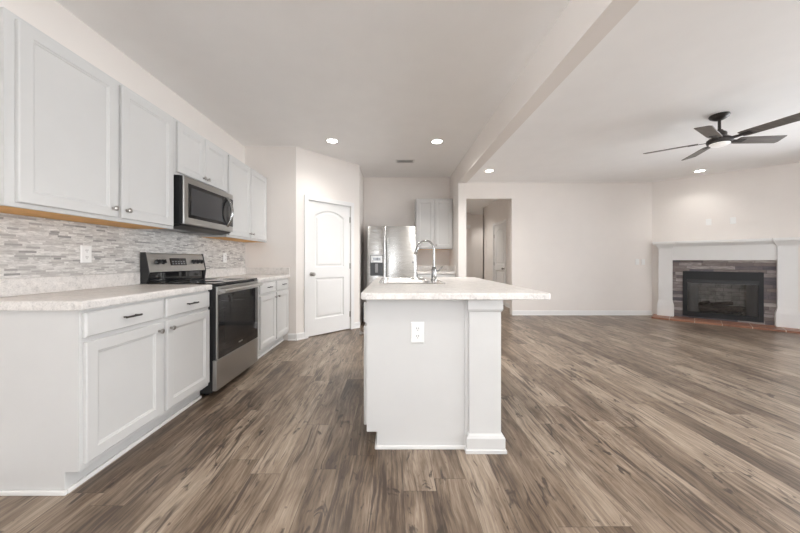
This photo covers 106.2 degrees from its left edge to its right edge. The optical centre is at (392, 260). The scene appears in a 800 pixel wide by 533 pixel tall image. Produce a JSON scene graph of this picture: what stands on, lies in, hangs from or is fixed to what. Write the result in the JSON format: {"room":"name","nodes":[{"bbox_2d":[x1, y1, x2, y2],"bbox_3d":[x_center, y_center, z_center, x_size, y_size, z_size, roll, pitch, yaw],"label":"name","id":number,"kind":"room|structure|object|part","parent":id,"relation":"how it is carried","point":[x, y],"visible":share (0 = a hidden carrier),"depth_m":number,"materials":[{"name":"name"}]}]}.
{"room":"kitchen","nodes":[
{"label":"kitchen","id":0,"kind":"room"},
{"bbox_2d":[0,0,244,278],"bbox_3d":[-2.137,-0.240,-0.555,0.120,2.720,12.890,0,0,0],"label":"wall","id":1,"kind":"structure","parent":0,"point":[50,17],"depth_m":2.22,"materials":[{"name":"paint"}]},
{"bbox_2d":[80,245,91,262],"bbox_3d":[-2.064,-0.043,2.020,0.009,0.116,0.072,0,0,0],"label":"wall outlet","id":2,"kind":"object","parent":1,"relation":"attached to","point":[85,251],"visible":1,"depth_m":2.01,"materials":[{"name":"white plastic"}]},
{"bbox_2d":[0,7,173,228],"bbox_3d":[-1.898,-0.703,1.891,0.361,0.902,1.057,0,0,0],"label":"upper cabinet","id":3,"kind":"object","parent":1,"relation":"attached to","point":[77,144],"visible":1,"depth_m":1.66,"materials":[{"name":"white paint"}]},
{"bbox_3d":[-1.760,-0.703,1.657,0.020,0.858,0.505,0,0,0],"label":"door","id":4,"kind":"part","parent":3,"relation":"part of","materials":[{"name":"white paint"}]},
{"bbox_3d":[-1.760,-0.703,2.167,0.020,0.858,0.459,0,0,0],"label":"door","id":5,"kind":"part","parent":3,"relation":"part of","materials":[{"name":"white paint"}]},
{"bbox_2d":[0,213,244,282],"bbox_3d":[-2.073,-0.055,2.887,0.008,0.550,2.630,0,0,0],"label":"backsplash","id":6,"kind":"structure","parent":1,"relation":"attached to","point":[30,247],"depth_m":2.02,"materials":[{"name":"tile"}]},
{"bbox_2d":[173,118,226,191],"bbox_3d":[-1.898,-0.927,2.804,0.361,0.454,0.768,0,0,0],"label":"upper cabinet","id":7,"kind":"object","parent":1,"relation":"attached to","point":[197,158],"visible":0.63,"depth_m":2.71,"materials":[{"name":"white paint"}]},
{"bbox_3d":[-1.760,-0.927,2.618,0.020,0.410,0.350,0,0,0],"label":"door","id":8,"kind":"part","parent":7,"relation":"part of","materials":[{"name":"white paint"}]},
{"bbox_2d":[159,175,233,234],"bbox_3d":[-1.848,-0.480,2.808,0.440,0.431,0.752,0,0,0],"label":"microwave","id":9,"kind":"object","parent":7,"relation":"attached to","point":[200,208],"visible":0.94,"depth_m":2.67,"materials":[{"name":"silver metal"}]},
{"bbox_3d":[-1.703,-0.497,2.808,0.012,0.394,0.750,0,0,0],"label":"door","id":10,"kind":"part","parent":9,"relation":"part of","materials":[{"name":"silver metal"}]},
{"bbox_3d":[-1.698,-0.498,2.833,0.008,0.285,0.691,0,0,0],"label":"door glass","id":11,"kind":"part","parent":9,"relation":"part of","materials":[{"name":"black glass"}]},
{"bbox_3d":[-1.667,-0.493,3.064,0.077,0.305,0.029,0,0,0],"label":"handle","id":12,"kind":"part","parent":9,"relation":"part of","materials":[{"name":"silver metal"}]},
{"bbox_3d":[-1.760,-0.927,2.981,0.020,0.410,0.364,0,0,0],"label":"door","id":13,"kind":"part","parent":7,"relation":"part of","materials":[{"name":"white paint"}]},
{"bbox_2d":[223,253,226,261],"bbox_3d":[-2.064,-0.035,3.690,0.009,0.116,0.072,0,0,0],"label":"wall outlet","id":14,"kind":"object","parent":1,"relation":"attached to","point":[224,254],"visible":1,"depth_m":3.68,"materials":[{"name":"white plastic"}]},
{"bbox_2d":[198,152,266,242],"bbox_3d":[-1.898,-0.703,3.698,0.361,0.902,1.021,0,0,0],"label":"upper cabinet","id":15,"kind":"object","parent":1,"relation":"attached to","point":[248,188],"visible":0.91,"depth_m":3.61,"materials":[{"name":"white paint"}]},
{"bbox_3d":[-1.760,-0.703,3.449,0.020,0.858,0.480,0,0,0],"label":"door","id":16,"kind":"part","parent":15,"relation":"part of","materials":[{"name":"white paint"}]},
{"bbox_3d":[-1.760,-0.703,3.933,0.020,0.858,0.461,0,0,0],"label":"door","id":17,"kind":"part","parent":15,"relation":"part of","materials":[{"name":"white paint"}]},
{"bbox_2d":[245,146,295,339],"bbox_3d":[-1.719,-0.240,4.270,0.716,2.720,0.120,0,0,0],"label":"wall","id":18,"kind":"structure","parent":0,"point":[277,164],"depth_m":4.21,"materials":[{"name":"paint"}]},
{"bbox_2d":[288,334,295,340],"bbox_3d":[-1.415,1.073,4.199,0.109,0.095,0.022,0,0,0],"label":"baseboard","id":19,"kind":"structure","parent":18,"relation":"attached to","point":[291,337],"depth_m":4.20,"materials":[{"name":"white paint"}]},
{"bbox_2d":[296,147,358,332],"bbox_3d":[-0.999,-0.240,4.650,0.100,2.720,1.136,0,0,45],"label":"wall","id":20,"kind":"structure","parent":0,"point":[317,174],"depth_m":4.52,"materials":[{"name":"paint"}]},
{"bbox_2d":[296,322,359,339],"bbox_3d":[-0.955,1.073,4.607,0.022,0.095,1.136,0,0,44],"label":"baseboard","id":21,"kind":"structure","parent":20,"relation":"attached to","point":[299,336],"depth_m":4.27,"materials":[{"name":"white paint"}]},
{"bbox_2d":[304,195,353,338],"bbox_3d":[-0.970,0.088,4.625,0.157,2.064,0.894,0,0,44],"label":"door","id":22,"kind":"structure","parent":20,"relation":"in","point":[328,223],"depth_m":4.61,"materials":[{"name":"white paint"}]},
{"bbox_2d":[359,166,363,324],"bbox_3d":[-0.615,-0.240,5.395,0.100,2.720,0.750,0,0,0],"label":"wall","id":23,"kind":"structure","parent":0,"point":[361,178],"depth_m":5.38,"materials":[{"name":"paint"}]},
{"bbox_2d":[0,305,799,532],"bbox_3d":[2.312,1.170,2.425,9.077,0.100,19.150,0,0,0],"label":"floor","id":24,"kind":"structure","parent":0,"point":[610,423],"depth_m":1.78,"materials":[{"name":"brown wood"}]},
{"bbox_2d":[0,290,209,495],"bbox_3d":[-1.764,0.679,1.933,0.625,0.882,1.017,0,0,0],"label":"base cabinet","id":25,"kind":"object","parent":24,"relation":"on","point":[79,390],"visible":0.97,"depth_m":1.47,"materials":[{"name":"white paint"}]},
{"bbox_2d":[0,273,211,310],"bbox_3d":[-1.774,0.168,1.932,0.605,0.140,1.022,0,0,0],"label":"countertop","id":26,"kind":"structure","parent":25,"relation":"on","point":[78,292],"depth_m":1.76,"materials":[{"name":"stone"}]},
{"bbox_3d":[-1.494,0.314,1.692,0.020,0.123,0.486,0,0,0],"label":"drawer","id":27,"kind":"part","parent":25,"relation":"part of","materials":[{"name":"white paint"}]},
{"bbox_3d":[-1.494,0.692,1.693,0.020,0.587,0.480,0,0,0],"label":"door","id":28,"kind":"part","parent":25,"relation":"part of","materials":[{"name":"white paint"}]},
{"bbox_3d":[-1.468,0.312,1.692,0.031,0.011,0.100,0,0,0],"label":"drawer pull","id":29,"kind":"part","parent":25,"relation":"part of","materials":[{"name":"grey metal"}]},
{"bbox_3d":[-1.494,0.314,2.200,0.020,0.123,0.465,0,0,0],"label":"drawer","id":30,"kind":"part","parent":25,"relation":"part of","materials":[{"name":"white paint"}]},
{"bbox_3d":[-1.494,0.692,2.200,0.020,0.587,0.459,0,0,0],"label":"door","id":31,"kind":"part","parent":25,"relation":"part of","materials":[{"name":"white paint"}]},
{"bbox_2d":[140,252,262,394],"bbox_3d":[-1.721,0.526,2.824,0.687,1.188,0.754,0,0,0],"label":"range","id":32,"kind":"object","parent":24,"relation":"on","point":[233,302],"visible":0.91,"depth_m":2.68,"materials":[{"name":"silver metal"}]},
{"bbox_2d":[148,278,256,285],"bbox_3d":[-1.727,0.195,2.824,0.560,0.019,0.752,0,0,0],"label":"cooktop","id":33,"kind":"object","parent":32,"relation":"in","point":[213,281],"depth_m":2.71,"materials":[{"name":"black glass"}]},
{"bbox_3d":[-1.459,0.945,2.824,0.036,0.250,0.748,0,0,0],"label":"storage drawer","id":34,"kind":"part","parent":32,"relation":"part of","materials":[{"name":"silver metal"}]},
{"bbox_3d":[-1.443,0.515,2.824,0.012,0.600,0.748,0,0,0],"label":"oven door","id":35,"kind":"part","parent":32,"relation":"part of","materials":[{"name":"silver metal"}]},
{"bbox_3d":[-1.438,0.547,2.824,0.007,0.530,0.714,0,0,0],"label":"door glass","id":36,"kind":"part","parent":32,"relation":"part of","materials":[{"name":"black glass"}]},
{"bbox_3d":[-1.408,0.252,2.824,0.060,0.029,0.694,0,0,0],"label":"oven handle","id":37,"kind":"part","parent":32,"relation":"part of","materials":[{"name":"silver metal"}]},
{"bbox_2d":[257,278,288,358],"bbox_3d":[-1.750,0.679,3.707,0.653,0.882,1.000,0,0,0],"label":"base cabinet","id":38,"kind":"object","parent":24,"relation":"on","point":[273,295],"visible":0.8,"depth_m":3.65,"materials":[{"name":"white paint"}]},
{"bbox_2d":[205,267,289,282],"bbox_3d":[-1.760,0.168,3.707,0.633,0.140,1.000,0,0,0],"label":"countertop","id":39,"kind":"structure","parent":38,"relation":"on","point":[263,274],"depth_m":3.88,"materials":[{"name":"stone"}]},
{"bbox_3d":[-1.466,0.314,3.519,0.020,0.123,0.435,0,0,0],"label":"drawer","id":40,"kind":"part","parent":38,"relation":"part of","materials":[{"name":"white paint"}]},
{"bbox_3d":[-1.466,0.692,3.521,0.020,0.587,0.429,0,0,0],"label":"door","id":41,"kind":"part","parent":38,"relation":"part of","materials":[{"name":"white paint"}]},
{"bbox_3d":[-1.466,0.314,3.979,0.020,0.123,0.425,0,0,0],"label":"drawer","id":42,"kind":"part","parent":38,"relation":"part of","materials":[{"name":"white paint"}]},
{"bbox_3d":[-1.466,0.692,3.981,0.020,0.587,0.419,0,0,0],"label":"door","id":43,"kind":"part","parent":38,"relation":"part of","materials":[{"name":"white paint"}]},
{"bbox_2d":[367,226,416,286],"bbox_3d":[-0.019,0.268,5.390,0.848,1.705,0.701,0,0,0],"label":"refrigerator","id":44,"kind":"object","parent":24,"relation":"on","point":[390,249],"visible":0.66,"depth_m":5.10,"materials":[{"name":"grey metal"}]},
{"bbox_3d":[-0.281,0.228,5.138,0.320,1.625,0.085,0,0,0],"label":"door","id":45,"kind":"part","parent":44,"relation":"part of","materials":[{"name":"silver metal"}]},
{"bbox_3d":[-0.278,-0.025,5.085,0.200,0.120,0.005,0,0,0],"label":"dispenser panel","id":46,"kind":"part","parent":44,"relation":"part of","materials":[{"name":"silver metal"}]},
{"bbox_3d":[-0.148,0.110,5.070,0.021,1.020,0.061,0,0,0],"label":"handle","id":47,"kind":"part","parent":44,"relation":"part of","materials":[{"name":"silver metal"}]},
{"bbox_3d":[-0.088,0.110,5.070,0.021,1.020,0.061,0,0,0],"label":"handle","id":48,"kind":"part","parent":44,"relation":"part of","materials":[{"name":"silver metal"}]},
{"bbox_3d":[0.144,0.228,5.138,0.518,1.625,0.085,0,0,0],"label":"door","id":49,"kind":"part","parent":44,"relation":"part of","materials":[{"name":"silver metal"}]},
{"bbox_2d":[359,300,506,453],"bbox_3d":[0.225,0.673,2.517,0.870,0.893,1.564,0,0,0],"label":"kitchen island","id":50,"kind":"object","parent":24,"relation":"on","point":[443,391],"visible":0.79,"depth_m":1.79,"materials":[{"name":"white paint"}]},
{"bbox_3d":[-0.168,0.314,2.054,0.020,0.123,0.472,0,0,0],"label":"drawer","id":51,"kind":"part","parent":50,"relation":"part of","materials":[{"name":"white paint"}]},
{"bbox_3d":[-0.168,0.697,2.054,0.020,0.597,0.472,0,0,0],"label":"door","id":52,"kind":"part","parent":50,"relation":"part of","materials":[{"name":"white paint"}]},
{"bbox_3d":[0.145,0.673,1.793,0.604,0.893,0.012,0,0,0],"label":"panel","id":53,"kind":"part","parent":50,"relation":"part of","materials":[{"name":"white paint"}]},
{"bbox_2d":[411,322,423,342],"bbox_3d":[0.146,0.428,1.782,0.080,0.125,0.009,0,0,0],"label":"wall outlet","id":54,"kind":"object","parent":50,"relation":"attached to","point":[417,328],"visible":1,"depth_m":1.78,"materials":[{"name":"white plastic"}]},
{"bbox_3d":[0.170,1.109,2.527,0.555,0.022,1.505,0,0,0],"label":"shoe moulding","id":55,"kind":"part","parent":50,"relation":"part of","materials":[{"name":"white paint"}]},
{"bbox_2d":[361,277,549,299],"bbox_3d":[0.364,0.207,2.550,1.102,0.038,1.660,0,0,0],"label":"island countertop","id":56,"kind":"structure","parent":50,"relation":"on","point":[455,288],"depth_m":1.82,"materials":[{"name":"stone"}]},
{"bbox_2d":[378,277,445,283],"bbox_3d":[0.155,0.278,2.830,0.560,0.191,0.820,0,0,0],"label":"sink","id":57,"kind":"object","parent":56,"relation":"in","point":[385,280],"visible":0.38,"depth_m":2.81,"materials":[{"name":"silver metal"}]},
{"bbox_3d":[0.113,0.278,3.029,0.415,0.191,0.362,0,0,0],"label":"bowl","id":58,"kind":"part","parent":57,"relation":"part of","materials":[{"name":"silver metal"}]},
{"bbox_3d":[0.113,0.278,2.631,0.415,0.191,0.362,0,0,0],"label":"bowl","id":59,"kind":"part","parent":57,"relation":"part of","materials":[{"name":"silver metal"}]},
{"bbox_2d":[414,240,442,279],"bbox_3d":[0.335,-0.007,2.830,0.279,0.377,0.062,0,0,0],"label":"faucet","id":60,"kind":"object","parent":56,"relation":"on","point":[433,269],"visible":1,"depth_m":2.82,"materials":[{"name":"silver metal"}]},
{"bbox_3d":[0.309,-0.064,2.830,0.172,0.262,0.020,0,0,0],"label":"spout","id":61,"kind":"part","parent":60,"relation":"part of","materials":[{"name":"silver metal"}]},
{"bbox_2d":[417,274,454,276],"bbox_3d":[0.751,0.679,5.463,0.666,0.882,0.612,0,0,0],"label":"base cabinet","id":62,"kind":"object","parent":24,"relation":"on","point":[418,275],"visible":0.02,"depth_m":5.19,"materials":[{"name":"white paint"}]},
{"bbox_2d":[417,266,455,273],"bbox_3d":[0.751,0.168,5.476,0.666,0.140,0.589,0,0,0],"label":"countertop","id":63,"kind":"structure","parent":62,"relation":"on","point":[420,269],"depth_m":5.65,"materials":[{"name":"stone"}]},
{"bbox_3d":[0.913,0.314,5.199,0.322,0.123,0.020,0,0,0],"label":"drawer","id":64,"kind":"part","parent":62,"relation":"part of","materials":[{"name":"white paint"}]},
{"bbox_2d":[651,237,799,333],"bbox_3d":[5.954,0.375,5.457,1.850,1.490,0.870,0,0,45],"label":"fireplace","id":65,"kind":"object","parent":24,"relation":"on","point":[760,276],"depth_m":5.36,"materials":[{"name":"ceramic"}]},
{"bbox_2d":[699,305,740,312],"bbox_3d":[6.037,0.898,5.548,0.529,0.085,0.096,0,0,45],"label":"log","id":66,"kind":"object","parent":65,"relation":"on","point":[711,308],"visible":0.99,"depth_m":5.52,"materials":[{"name":"brown wood"}]},
{"bbox_2d":[699,301,709,304],"bbox_3d":[5.957,0.811,5.741,0.197,0.084,0.064,0,0,-13],"label":"log","id":67,"kind":"object","parent":66,"relation":"on","point":[702,302],"visible":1,"depth_m":5.72,"materials":[{"name":"brown wood"}]},
{"bbox_2d":[710,301,732,305],"bbox_3d":[6.114,0.803,5.585,0.304,0.091,0.074,0,0,18],"label":"log","id":68,"kind":"object","parent":66,"relation":"on","point":[728,302],"visible":1,"depth_m":5.56,"materials":[{"name":"brown wood"}]},
{"bbox_3d":[6.092,0.965,5.589,0.540,0.102,0.287,0,0,45],"label":"fire grate","id":69,"kind":"part","parent":65,"relation":"part of","materials":[{"name":"black metal"}]},
{"bbox_2d":[698,303,744,311],"bbox_3d":[6.156,0.886,5.652,0.120,0.115,0.626,0,0,-45],"label":"grate","id":70,"kind":"object","parent":65,"relation":"on","point":[727,306],"visible":0.41,"depth_m":5.57,"materials":[{"name":"black metal"}]},
{"bbox_3d":[5.956,0.704,5.452,0.014,0.567,0.890,0,0,-45],"label":"glass frame","id":71,"kind":"part","parent":65,"relation":"part of","materials":[{"name":"black glass"}]},
{"bbox_3d":[5.934,-0.292,5.437,0.124,0.054,1.270,0,0,-45],"label":"crown moulding","id":72,"kind":"part","parent":65,"relation":"part of","materials":[{"name":"white paint"}]},
{"bbox_2d":[652,237,799,244],"bbox_3d":[5.907,-0.345,5.411,0.199,0.050,1.850,0,0,-45],"label":"mantel shelf","id":73,"kind":"object","parent":65,"relation":"attached to","point":[790,239],"depth_m":5.27,"materials":[{"name":"white paint"}]},
{"bbox_2d":[364,177,449,301],"bbox_3d":[-0.493,-0.240,5.830,3.167,2.720,0.120,0,0,0],"label":"wall","id":74,"kind":"structure","parent":0,"point":[388,201],"depth_m":5.77,"materials":[{"name":"paint"}]},
{"bbox_2d":[415,199,452,249],"bbox_3d":[0.751,-0.665,5.585,0.669,0.920,0.374,0,0,0],"label":"upper cabinet","id":75,"kind":"object","parent":74,"relation":"attached to","point":[433,217],"visible":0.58,"depth_m":5.44,"materials":[{"name":"white paint"}]},
{"bbox_3d":[0.588,-0.665,5.439,0.316,0.876,0.020,0,0,0],"label":"door","id":76,"kind":"part","parent":75,"relation":"part of","materials":[{"name":"white paint"}]},
{"bbox_3d":[0.913,-0.665,5.439,0.322,0.876,0.020,0,0,0],"label":"door","id":77,"kind":"part","parent":75,"relation":"part of","materials":[{"name":"white paint"}]},
{"bbox_2d":[55,0,799,214],"bbox_3d":[2.312,-1.650,2.425,9.077,0.100,19.150,0,0,0],"label":"ceiling","id":78,"kind":"structure","parent":0,"point":[384,79],"depth_m":2.59,"materials":[{"name":"paint"}]},
{"bbox_2d":[326,138,338,143],"bbox_3d":[-0.810,-1.595,4.000,0.176,0.010,0.176,0,0,0],"label":"recessed light","id":79,"kind":"object","parent":78,"relation":"in","point":[329,140],"visible":1,"depth_m":3.98,"materials":[{"name":"white paint"}]},
{"bbox_2d":[396,160,414,162],"bbox_3d":[0.195,-1.595,4.830,0.303,0.008,0.150,0,0,0],"label":"ceiling vent","id":80,"kind":"object","parent":78,"relation":"in","point":[397,161],"visible":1,"depth_m":4.82,"materials":[{"name":"grey metal"}]},
{"bbox_2d":[430,138,443,143],"bbox_3d":[0.590,-1.595,4.020,0.176,0.010,0.176,0,0,0],"label":"recessed light","id":81,"kind":"object","parent":78,"relation":"in","point":[433,141],"visible":1,"depth_m":4.01,"materials":[{"name":"white paint"}]},
{"bbox_2d":[458,0,638,182],"bbox_3d":[1.156,-1.445,-1.000,0.132,0.310,12.000,0,0,0],"label":"ceiling beam","id":82,"kind":"structure","parent":78,"relation":"attached to","point":[581,26],"depth_m":2.15,"materials":[{"name":"paint"}]},
{"bbox_2d":[643,111,799,160],"bbox_3d":[3.635,-1.427,3.301,1.201,0.344,1.230,0,0,0],"label":"ceiling fan","id":83,"kind":"object","parent":78,"relation":"hanging from","point":[720,137],"visible":1,"depth_m":3.23,"materials":[{"name":"brown metal"}]},
{"bbox_3d":[3.276,-1.318,3.560,0.475,0.036,0.136,0,0,40],"label":"blade","id":84,"kind":"part","parent":83,"relation":"part of","materials":[{"name":"brown wood"}]},
{"bbox_3d":[3.740,-1.318,3.679,0.136,0.036,0.475,0,0,21],"label":"blade","id":85,"kind":"part","parent":83,"relation":"part of","materials":[{"name":"brown wood"}]},
{"bbox_3d":[3.246,-1.318,3.082,0.475,0.036,0.136,0,0,-33],"label":"blade","id":86,"kind":"part","parent":83,"relation":"part of","materials":[{"name":"brown wood"}]},
{"bbox_3d":[3.997,-1.318,3.274,0.475,0.036,0.136,0,0,4],"label":"blade","id":87,"kind":"part","parent":83,"relation":"part of","materials":[{"name":"brown wood"}]},
{"bbox_3d":[3.691,-1.318,2.905,0.136,0.036,0.475,0,0,-14],"label":"blade","id":88,"kind":"part","parent":83,"relation":"part of","materials":[{"name":"brown wood"}]},
{"bbox_2d":[450,166,465,276],"bbox_3d":[1.156,-0.240,5.635,0.132,2.720,1.270,0,0,0],"label":"wall","id":89,"kind":"structure","parent":0,"point":[457,190],"depth_m":5.00,"materials":[{"name":"paint"}]},
{"bbox_2d":[466,213,470,276],"bbox_3d":[1.911,-0.240,10.050,1.378,2.720,0.100,0,0,0],"label":"wall","id":90,"kind":"structure","parent":0,"point":[468,215],"depth_m":10.00,"materials":[{"name":"paint"}]},
{"bbox_2d":[471,215,482,278],"bbox_3d":[3.800,-0.240,10.550,2.400,2.720,0.100,0,0,0],"label":"wall","id":91,"kind":"structure","parent":0,"point":[476,220],"depth_m":10.50,"materials":[{"name":"paint"}]},
{"bbox_2d":[483,200,509,303],"bbox_3d":[2.810,-0.240,7.735,0.100,2.720,2.930,0,0,0],"label":"wall","id":92,"kind":"structure","parent":0,"point":[499,210],"depth_m":8.32,"materials":[{"name":"paint"}]},
{"bbox_2d":[493,219,505,305],"bbox_3d":[2.772,0.058,7.790,0.157,2.124,0.944,0,0,0],"label":"door","id":93,"kind":"structure","parent":92,"relation":"in","point":[499,228],"depth_m":7.81,"materials":[{"name":"white paint"}]},
{"bbox_2d":[466,182,651,314],"bbox_3d":[3.266,-0.240,6.210,4.088,2.720,0.120,0,0,0],"label":"wall","id":94,"kind":"structure","parent":0,"point":[577,243],"depth_m":6.15,"materials":[{"name":"paint"}]},
{"bbox_2d":[512,311,651,314],"bbox_3d":[3.865,1.073,6.139,2.850,0.095,0.022,0,0,0],"label":"baseboard","id":95,"kind":"structure","parent":94,"relation":"attached to","point":[513,312],"depth_m":6.14,"materials":[{"name":"white paint"}]},
{"bbox_2d":[652,162,799,314],"bbox_3d":[6.015,-0.240,5.515,1.895,2.720,0.100,0,0,45],"label":"wall","id":96,"kind":"structure","parent":0,"point":[764,202],"depth_m":5.41,"materials":[{"name":"paint"}]},
{"bbox_2d":[706,219,710,224],"bbox_3d":[5.873,-0.715,5.581,0.072,0.116,0.008,0,0,45],"label":"wall plate","id":97,"kind":"object","parent":96,"relation":"attached to","point":[708,221],"visible":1,"depth_m":5.58,"materials":[{"name":"white plastic"}]},
{"bbox_2d":[730,217,735,223],"bbox_3d":[6.085,-0.715,5.369,0.072,0.116,0.008,0,0,45],"label":"wall plate","id":98,"kind":"object","parent":96,"relation":"attached to","point":[732,219],"visible":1,"depth_m":5.37,"materials":[{"name":"white plastic"}]}
]}

